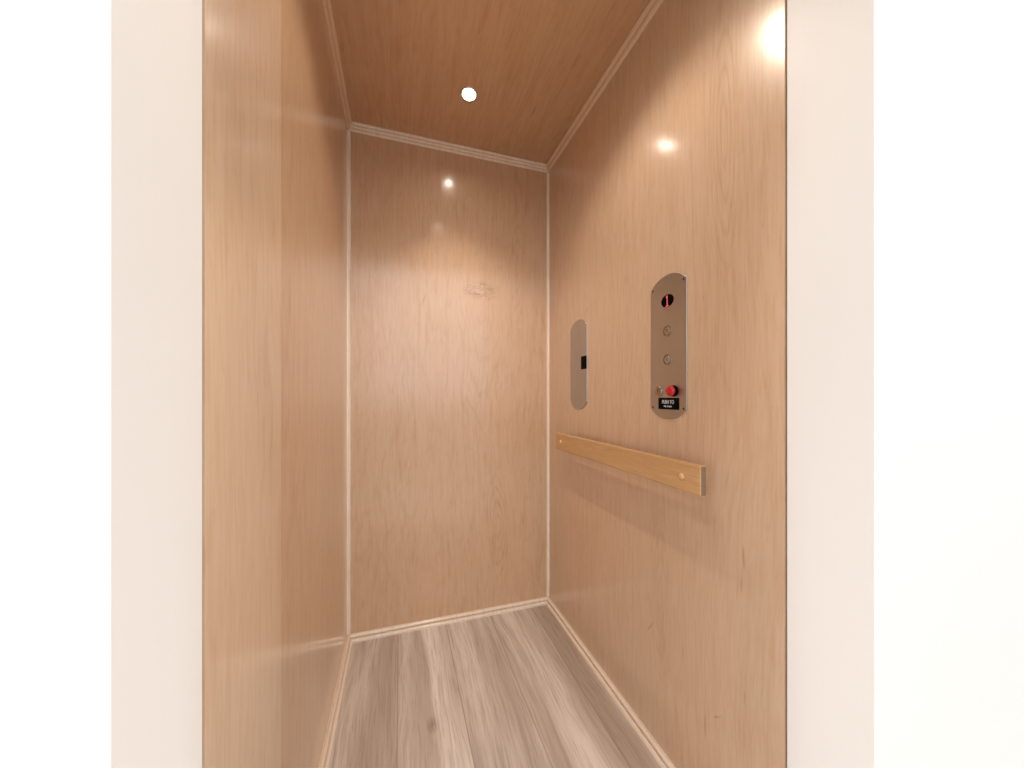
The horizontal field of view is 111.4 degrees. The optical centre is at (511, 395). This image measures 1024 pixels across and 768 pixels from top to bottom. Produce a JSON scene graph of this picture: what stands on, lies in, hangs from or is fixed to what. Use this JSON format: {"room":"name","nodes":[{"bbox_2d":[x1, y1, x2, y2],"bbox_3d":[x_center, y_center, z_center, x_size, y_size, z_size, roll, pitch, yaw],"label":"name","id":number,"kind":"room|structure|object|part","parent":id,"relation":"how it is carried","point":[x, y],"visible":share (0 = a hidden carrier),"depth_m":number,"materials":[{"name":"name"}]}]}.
{"room":"elevator interior","nodes":[
{"label":"elevator interior","id":0,"kind":"room"},
{"bbox_2d":[202,0,346,767],"bbox_3d":[-0.521,-0.058,0.904,0.030,2.125,1.100,0,0,-18],"label":"wall","id":1,"kind":"structure","parent":0,"point":[274,127],"depth_m":0.60,"materials":[{"name":"brown wood"}]},
{"bbox_2d":[318,635,352,767],"bbox_3d":[-0.496,0.992,0.912,0.022,0.026,1.100,0,0,-18],"label":"baseboard","id":2,"kind":"structure","parent":1,"relation":"attached to","point":[324,762],"depth_m":1.10,"materials":[{"name":"brown wood"}]},
{"bbox_2d":[322,0,351,129],"bbox_3d":[-0.498,-1.105,0.911,0.019,0.030,1.100,0,0,-18],"label":"trim","id":3,"kind":"structure","parent":1,"relation":"attached to","point":[327,6],"depth_m":1.13,"materials":[{"name":"brown wood"}]},
{"bbox_2d":[350,131,546,633],"bbox_3d":[-0.253,-0.058,1.584,0.956,2.125,0.030,0,0,-18],"label":"wall","id":4,"kind":"structure","parent":0,"point":[448,250],"depth_m":1.55,"materials":[{"name":"brown wood"}]},
{"bbox_2d":[347,130,350,634],"bbox_3d":[-0.667,-0.054,1.428,0.012,2.059,0.012,0,0,-18],"label":"trim","id":5,"kind":"structure","parent":4,"relation":"attached to","point":[348,131],"depth_m":1.42,"materials":[{"name":"brown wood"}]},
{"bbox_2d":[349,121,547,172],"bbox_3d":[-0.245,-1.104,1.559,0.896,0.033,0.021,0,0,-18],"label":"trim","id":6,"kind":"structure","parent":4,"relation":"attached to","point":[356,127],"depth_m":1.54,"materials":[{"name":"brown wood"}]},
{"bbox_2d":[349,596,547,642],"bbox_3d":[-0.245,0.992,1.559,0.896,0.026,0.022,0,0,-18],"label":"baseboard","id":7,"kind":"structure","parent":4,"relation":"attached to","point":[449,619],"depth_m":1.54,"materials":[{"name":"brown wood"}]},
{"bbox_2d":[546,173,548,596],"bbox_3d":[0.175,-0.054,1.700,0.010,2.059,0.010,0,0,-18],"label":"trim","id":8,"kind":"structure","parent":4,"relation":"attached to","point":[547,174],"depth_m":1.70,"materials":[{"name":"brown wood"}]},
{"bbox_2d":[331,0,649,163],"bbox_3d":[-0.085,-1.153,1.060,0.956,0.065,1.131,0,0,-18],"label":"ceiling","id":9,"kind":"structure","parent":0,"point":[532,66],"depth_m":1.18,"materials":[{"name":"brown wood"}]},
{"bbox_2d":[460,86,477,102],"bbox_3d":[-0.160,-1.133,1.296,0.069,0.033,0.069,0,0,-18],"label":"recessed light","id":10,"kind":"object","parent":9,"relation":"in","point":[469,94],"visible":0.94,"depth_m":1.31,"materials":[{"name":"silver metal"}]},
{"bbox_2d":[329,605,659,767],"bbox_3d":[-0.085,1.025,1.060,0.956,0.040,1.130,0,0,-18],"label":"floor","id":11,"kind":"structure","parent":0,"point":[512,689],"depth_m":1.13,"materials":[{"name":"grey wood"}]},
{"bbox_2d":[0,0,1023,767],"bbox_3d":[0.109,-0.275,0.458,5.696,2.640,0.126,0,0,-18],"label":"wall","id":12,"kind":"structure","parent":0,"point":[905,118],"depth_m":0.54,"materials":[{"name":"white paint"}]},
{"bbox_2d":[549,0,786,767],"bbox_3d":[0.361,-0.058,1.187,0.030,2.125,1.100,0,0,-18],"label":"wall","id":13,"kind":"structure","parent":0,"point":[679,164],"depth_m":0.90,"materials":[{"name":"brown wood"}]},
{"bbox_2d":[570,319,587,408],"bbox_3d":[0.268,-0.128,1.415,0.008,0.363,0.138,0,0,-18],"label":"plate","id":14,"kind":"object","parent":13,"relation":"attached to","point":[578,333],"visible":1,"depth_m":1.41,"materials":[{"name":"metal"}]},
{"bbox_2d":[546,0,663,172],"bbox_3d":[0.338,-1.105,1.180,0.019,0.030,1.100,0,0,-18],"label":"trim","id":15,"kind":"structure","parent":13,"relation":"attached to","point":[652,6],"depth_m":1.19,"materials":[{"name":"brown wood"}]},
{"bbox_2d":[546,597,675,767],"bbox_3d":[0.336,0.992,1.179,0.022,0.026,1.100,0,0,-18],"label":"baseboard","id":16,"kind":"structure","parent":13,"relation":"attached to","point":[653,747],"depth_m":1.15,"materials":[{"name":"brown wood"}]},
{"bbox_2d":[556,432,705,496],"bbox_3d":[0.327,0.191,1.148,0.058,0.069,0.762,0,0,-18],"label":"handrail","id":17,"kind":"object","parent":13,"relation":"attached to","point":[689,477],"visible":1,"depth_m":0.96,"materials":[{"name":"brown wood"}]},
{"bbox_2d":[651,273,686,418],"bbox_3d":[0.413,-0.133,0.942,0.023,0.391,0.132,0,0,-18],"label":"control panel","id":18,"kind":"object","parent":13,"relation":"attached to","point":[669,294],"visible":1,"depth_m":0.94,"materials":[{"name":"metal"}]},
{"bbox_2d":[655,386,662,395],"bbox_3d":[0.409,-0.014,0.973,0.004,0.027,0.027,0,0,-18],"label":"switch","id":19,"kind":"object","parent":18,"relation":"attached to","point":[658,389],"depth_m":0.97,"materials":[{"name":"silver metal"}]},
{"bbox_3d":[0.421,0.021,0.940,0.001,0.032,0.076,0,0,-18],"label":"label plate","id":20,"kind":"part","parent":18,"relation":"part of","materials":[{"name":"black plastic"}]},
{"bbox_3d":[0.415,-0.013,0.918,0.013,0.028,0.028,0,0,-18],"label":"knob","id":21,"kind":"part","parent":18,"relation":"part of","materials":[{"name":"red plastic"}]}
]}

